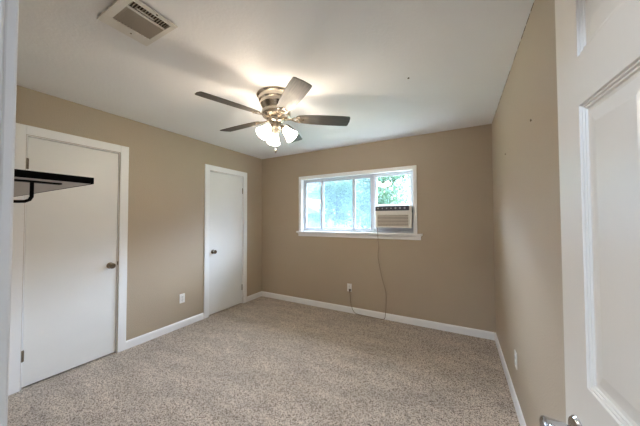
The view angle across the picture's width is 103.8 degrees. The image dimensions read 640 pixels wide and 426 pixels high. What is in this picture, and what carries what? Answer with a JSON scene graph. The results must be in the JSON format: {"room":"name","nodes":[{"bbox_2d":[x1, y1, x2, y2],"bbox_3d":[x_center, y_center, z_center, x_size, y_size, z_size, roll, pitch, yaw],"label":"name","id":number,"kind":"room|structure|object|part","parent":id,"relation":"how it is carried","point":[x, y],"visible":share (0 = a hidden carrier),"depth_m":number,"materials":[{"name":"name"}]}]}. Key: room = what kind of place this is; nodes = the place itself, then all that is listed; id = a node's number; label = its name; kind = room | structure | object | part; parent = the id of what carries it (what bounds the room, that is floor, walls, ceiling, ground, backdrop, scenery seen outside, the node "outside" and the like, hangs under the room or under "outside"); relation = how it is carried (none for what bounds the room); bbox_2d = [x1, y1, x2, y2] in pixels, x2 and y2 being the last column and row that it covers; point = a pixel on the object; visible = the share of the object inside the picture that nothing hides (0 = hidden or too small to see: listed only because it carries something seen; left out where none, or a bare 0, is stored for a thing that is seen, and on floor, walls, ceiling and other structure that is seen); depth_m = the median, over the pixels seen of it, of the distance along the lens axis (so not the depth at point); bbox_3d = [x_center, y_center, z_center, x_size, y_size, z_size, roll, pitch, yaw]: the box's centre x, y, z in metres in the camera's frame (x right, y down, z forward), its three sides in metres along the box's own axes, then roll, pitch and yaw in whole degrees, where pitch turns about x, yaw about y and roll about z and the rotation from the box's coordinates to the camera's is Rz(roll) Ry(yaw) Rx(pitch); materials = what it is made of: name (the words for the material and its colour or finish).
{"room":"empty bedroom","nodes":[
{"label":"empty bedroom","id":0,"kind":"room"},
{"bbox_2d":[16,85,261,370],"bbox_3d":[-1.892,0.220,3.061,0.115,2.440,3.605,-1,-2,29],"label":"wall","id":1,"kind":"structure","parent":0,"point":[166,184],"depth_m":2.96,"materials":[{"name":"beige paint"}]},
{"bbox_2d":[8,123,128,395],"bbox_3d":[-2.283,0.357,2.333,0.130,2.132,0.800,-1,-2,29],"label":"trim","id":2,"kind":"structure","parent":1,"relation":"attached to","point":[18,239],"depth_m":2.07,"materials":[{"name":"white paint"}]},
{"bbox_2d":[21,137,117,387],"bbox_3d":[-2.231,0.394,2.304,0.099,2.029,0.644,-1,-2,29],"label":"door","id":3,"kind":"structure","parent":1,"relation":"in","point":[69,303],"depth_m":2.27,"materials":[{"name":"paint"}]},
{"bbox_3d":[-2.092,0.529,2.518,0.066,0.062,0.062,-1,-2,29],"label":"knob","id":4,"kind":"part","parent":3,"relation":"part of","materials":[{"name":"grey metal"}]},
{"bbox_2d":[126,313,203,348],"bbox_3d":[-1.815,1.397,3.031,0.013,0.085,0.916,-1,-2,29],"label":"baseboard","id":5,"kind":"structure","parent":1,"relation":"attached to","point":[146,337],"depth_m":2.95,"materials":[{"name":"white paint"}]},
{"bbox_2d":[179,293,184,303],"bbox_3d":[-1.743,1.080,3.176,0.010,0.114,0.070,-1,-2,29],"label":"wall outlet","id":6,"kind":"object","parent":1,"relation":"attached to","point":[181,296],"visible":1,"depth_m":3.17,"materials":[{"name":"white plastic"}]},
{"bbox_2d":[204,164,246,318],"bbox_3d":[-1.453,0.392,3.835,0.130,2.132,0.790,-1,-2,29],"label":"trim","id":7,"kind":"structure","parent":1,"relation":"attached to","point":[208,168],"depth_m":3.59,"materials":[{"name":"white paint"}]},
{"bbox_2d":[209,172,242,314],"bbox_3d":[-1.401,0.428,3.807,0.099,2.029,0.619,-1,-2,29],"label":"door","id":8,"kind":"structure","parent":1,"relation":"in","point":[226,191],"depth_m":3.79,"materials":[{"name":"paint"}]},
{"bbox_2d":[247,291,261,301],"bbox_3d":[-1.117,1.426,4.295,0.013,0.085,0.368,-1,-2,29],"label":"baseboard","id":9,"kind":"structure","parent":1,"relation":"attached to","point":[259,294],"depth_m":4.28,"materials":[{"name":"white paint"}]},
{"bbox_2d":[7,296,519,425],"bbox_3d":[-0.637,1.453,1.349,5.300,0.120,5.340,-1,-2,29],"label":"floor","id":10,"kind":"structure","parent":0,"point":[260,361],"depth_m":2.12,"materials":[{"name":"carpet"}]},
{"bbox_2d":[17,0,534,158],"bbox_3d":[-0.345,-1.086,2.238,3.667,0.120,3.605,-1,-2,29],"label":"ceiling","id":11,"kind":"structure","parent":0,"point":[357,57],"depth_m":1.75,"materials":[{"name":"paint"}]},
{"bbox_2d":[97,0,177,45],"bbox_3d":[-0.989,-1.038,1.365,0.320,0.016,0.246,-1,-2,29],"label":"ceiling vent","id":12,"kind":"object","parent":11,"relation":"in","point":[134,19],"visible":1,"depth_m":1.35,"materials":[{"name":"white metal"}]},
{"bbox_3d":[-0.913,-1.039,1.311,0.008,0.004,0.080,-1,-2,29],"label":"damper lever","id":13,"kind":"part","parent":12,"relation":"part of","materials":[{"name":"white metal"}]},
{"bbox_2d":[195,77,349,152],"bbox_3d":[-0.425,-0.770,2.220,1.216,0.513,1.271,-1,-2,29],"label":"ceiling fan","id":14,"kind":"object","parent":11,"relation":"hanging from","point":[276,102],"visible":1,"depth_m":2.10,"materials":[{"name":"brown wood"}]},
{"bbox_3d":[-0.687,-0.836,1.915,0.481,0.006,0.144,1,11,-43],"label":"blade","id":15,"kind":"part","parent":14,"relation":"part of","materials":[{"name":"brown wood"}]},
{"bbox_3d":[-0.748,-0.824,2.400,0.481,0.006,0.144,-1,11,29],"label":"blade","id":16,"kind":"part","parent":14,"relation":"part of","materials":[{"name":"brown wood"}]},
{"bbox_3d":[-0.456,-0.699,2.114,0.051,0.072,0.069,-1,-2,29],"label":"bulb","id":17,"kind":"part","parent":14,"relation":"part of","materials":[{"name":"white glass"}]},
{"bbox_3d":[-0.419,-0.694,2.300,0.062,0.072,0.059,-1,-2,29],"label":"bulb","id":18,"kind":"part","parent":14,"relation":"part of","materials":[{"name":"white glass"}]},
{"bbox_3d":[-0.384,-0.866,2.200,0.252,0.062,0.252,-1,-2,29],"label":"motor","id":19,"kind":"part","parent":14,"relation":"part of","materials":[{"name":"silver metal"}]},
{"bbox_3d":[-0.275,-0.698,2.177,0.068,0.072,0.052,-1,-2,29],"label":"bulb","id":20,"kind":"part","parent":14,"relation":"part of","materials":[{"name":"white glass"}]},
{"bbox_3d":[-0.305,-0.820,2.607,0.144,0.006,0.481,-14,-4,10],"label":"blade","id":21,"kind":"part","parent":14,"relation":"part of","materials":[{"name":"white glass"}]},
{"bbox_3d":[-0.207,-0.840,1.823,0.144,0.006,0.481,15,-8,-24],"label":"blade","id":22,"kind":"part","parent":14,"relation":"part of","materials":[{"name":"brown wood"}]},
{"bbox_3d":[0.029,-0.830,2.250,0.481,0.006,0.144,0,-14,-7],"label":"blade","id":23,"kind":"part","parent":14,"relation":"part of","materials":[{"name":"brown wood"}]},
{"bbox_2d":[262,124,495,331],"bbox_3d":[0.496,0.228,3.722,3.427,2.440,0.140,-1,-2,29],"label":"wall","id":24,"kind":"structure","parent":0,"point":[447,276],"depth_m":3.27,"materials":[{"name":"beige paint"}]},
{"bbox_2d":[347,283,351,291],"bbox_3d":[0.428,1.085,3.655,0.070,0.114,0.010,-1,-2,29],"label":"wall outlet","id":25,"kind":"object","parent":24,"relation":"attached to","point":[349,286],"visible":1,"depth_m":3.65,"materials":[{"name":"white plastic"}]},
{"bbox_2d":[299,165,416,233],"bbox_3d":[0.485,-0.160,3.728,1.816,0.886,0.156,-1,-2,29],"label":"trim","id":26,"kind":"structure","parent":24,"relation":"attached to","point":[413,167],"depth_m":3.59,"materials":[{"name":"white paint"}]},
{"bbox_2d":[304,170,412,232],"bbox_3d":[0.495,-0.136,3.743,1.719,0.833,0.070,-1,-2,29],"label":"window","id":27,"kind":"structure","parent":24,"relation":"in","point":[373,177],"depth_m":3.65,"materials":[{"name":"white plastic"}]},
{"bbox_3d":[-0.097,-0.126,4.061,0.327,0.768,0.022,-1,-2,29],"label":"sash","id":28,"kind":"part","parent":27,"relation":"part of","materials":[{"name":"clear glass"}]},
{"bbox_3d":[0.280,-0.131,3.882,0.550,0.768,0.022,-1,-2,29],"label":"sash","id":29,"kind":"part","parent":27,"relation":"part of","materials":[{"name":"clear glass"}]},
{"bbox_3d":[0.627,-0.138,3.662,0.270,0.768,0.022,-1,-2,29],"label":"sash","id":30,"kind":"part","parent":27,"relation":"part of","materials":[{"name":"clear glass"}]},
{"bbox_3d":[1.008,-0.318,3.460,0.490,0.420,0.022,-1,-2,29],"label":"sash","id":31,"kind":"part","parent":27,"relation":"part of","materials":[{"name":"clear glass"}]},
{"bbox_2d":[375,205,412,227],"bbox_3d":[1.081,0.052,3.524,0.480,0.293,0.490,-1,-2,29],"label":"air conditioner","id":32,"kind":"object","parent":27,"relation":"attached to","point":[395,216],"visible":0.98,"depth_m":3.31,"materials":[{"name":"white plastic"}]},
{"bbox_2d":[349,228,385,319],"bbox_3d":[0.647,0.822,3.499,0.537,1.239,0.065,-1,-2,29],"label":"power cord","id":33,"kind":"object","parent":32,"relation":"hanging from","point":[377,228],"visible":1,"depth_m":3.43,"materials":[{"name":"brown plastic"}]},
{"bbox_3d":[0.950,-0.063,3.326,0.442,0.064,0.006,-1,-2,29],"label":"control panel","id":34,"kind":"part","parent":32,"relation":"part of","materials":[{"name":"grey plastic"}]},
{"bbox_2d":[377,215,407,225],"bbox_3d":[0.962,0.095,3.332,0.404,0.142,0.018,-1,-2,29],"label":"grille","id":35,"kind":"object","parent":32,"relation":"attached to","point":[382,220],"depth_m":3.33,"materials":[{"name":"beige plastic"}]},
{"bbox_3d":[1.010,0.081,3.451,0.490,0.378,0.015,-1,-2,29],"label":"filler panel","id":36,"kind":"part","parent":27,"relation":"part of","materials":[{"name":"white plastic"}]},
{"bbox_2d":[296,231,422,239],"bbox_3d":[0.493,0.321,3.691,1.906,0.082,0.195,-1,-2,29],"label":"trim","id":37,"kind":"structure","parent":24,"relation":"attached to","point":[373,235],"depth_m":3.55,"materials":[{"name":"white paint"}]},
{"bbox_2d":[262,291,494,339],"bbox_3d":[0.463,1.404,3.626,3.401,0.085,0.013,-1,-2,29],"label":"baseboard","id":38,"kind":"structure","parent":24,"relation":"attached to","point":[397,318],"depth_m":3.34,"materials":[{"name":"white paint"}]},
{"bbox_2d":[492,0,565,425],"bbox_3d":[1.209,0.167,1.351,0.115,2.440,3.605,-1,-2,29],"label":"wall","id":39,"kind":"structure","parent":0,"point":[525,153],"depth_m":1.36,"materials":[{"name":"beige paint"}]},
{"bbox_2d":[495,332,525,425],"bbox_3d":[1.151,1.345,1.341,0.013,0.085,3.350,-1,-2,29],"label":"baseboard","id":40,"kind":"structure","parent":39,"relation":"attached to","point":[508,378],"depth_m":1.94,"materials":[{"name":"white paint"}]},
{"bbox_2d":[514,349,516,369],"bbox_3d":[1.398,1.048,1.794,0.010,0.114,0.070,-1,-2,29],"label":"wall outlet","id":41,"kind":"object","parent":39,"relation":"attached to","point":[515,353],"visible":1,"depth_m":1.78,"materials":[{"name":"white plastic"}]},
{"bbox_2d":[498,2,533,103],"bbox_3d":[1.390,-1.038,1.836,0.002,0.008,1.650,-1,-2,29],"label":"trim","id":42,"kind":"structure","parent":39,"relation":"attached to","point":[533,2],"depth_m":1.46,"materials":[{"name":"beige paint"}]},
{"bbox_3d":[-1.184,0.158,0.679,3.427,2.440,0.115,-1,-2,29],"label":"wall","id":43,"kind":"structure","parent":0,"visible":0},
{"bbox_2d":[0,0,18,425],"bbox_3d":[-0.086,0.292,0.077,0.925,2.135,0.128,-1,-2,29],"label":"trim","id":44,"kind":"structure","parent":43,"relation":"attached to","point":[9,9],"depth_m":0.33,"materials":[{"name":"white paint"}]},
{"bbox_2d":[13,169,93,202],"bbox_3d":[-1.182,-0.053,0.896,0.947,0.104,0.260,-1,-2,29],"label":"wall shelf","id":45,"kind":"object","parent":43,"relation":"attached to","point":[26,182],"visible":0.86,"depth_m":0.74,"materials":[{"name":"black metal"}]},
{"bbox_2d":[539,0,639,425],"bbox_3d":[0.457,0.334,0.271,0.169,2.033,0.764,-1,-2,26],"label":"door","id":46,"kind":"structure","parent":43,"relation":"in","point":[598,41],"depth_m":0.48,"materials":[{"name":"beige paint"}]},
{"bbox_3d":[0.548,0.494,0.575,0.067,0.068,0.068,-1,-2,26],"label":"handle","id":47,"kind":"part","parent":46,"relation":"part of","materials":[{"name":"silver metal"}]},
{"label":"outside","id":48,"kind":"structure","parent":0,"visible":0},
{"bbox_3d":[13.497,2.579,30.766,80.000,0.100,59.860,-1,-2,29],"label":"ground","id":49,"kind":"structure","parent":48,"visible":0},
{"bbox_2d":[307,184,326,200],"bbox_3d":[0.128,-0.475,29.096,5.734,6.032,5.399,0,-1,-4],"label":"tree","id":50,"kind":"object","parent":49,"relation":"on","point":[309,191],"visible":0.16,"depth_m":28.39,"materials":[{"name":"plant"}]},
{"bbox_2d":[307,198,351,227],"bbox_3d":[-1.254,0.517,22.310,6.600,3.700,5.800,-1,-2,29],"label":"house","id":51,"kind":"structure","parent":49,"relation":"on","point":[311,203],"depth_m":19.52,"materials":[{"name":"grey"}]},
{"bbox_2d":[307,180,364,227],"bbox_3d":[0.806,0.069,12.584,2.895,4.131,3.103,-1,-2,29],"label":"tree","id":52,"kind":"object","parent":49,"relation":"on","point":[331,190],"visible":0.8,"depth_m":12.21,"materials":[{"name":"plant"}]},
{"bbox_2d":[334,175,409,228],"bbox_3d":[2.046,-0.163,9.197,3.635,4.410,3.818,1,-2,-27],"label":"tree","id":53,"kind":"object","parent":49,"relation":"on","point":[364,200],"visible":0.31,"depth_m":8.94,"materials":[{"name":"green plant"}]}
]}

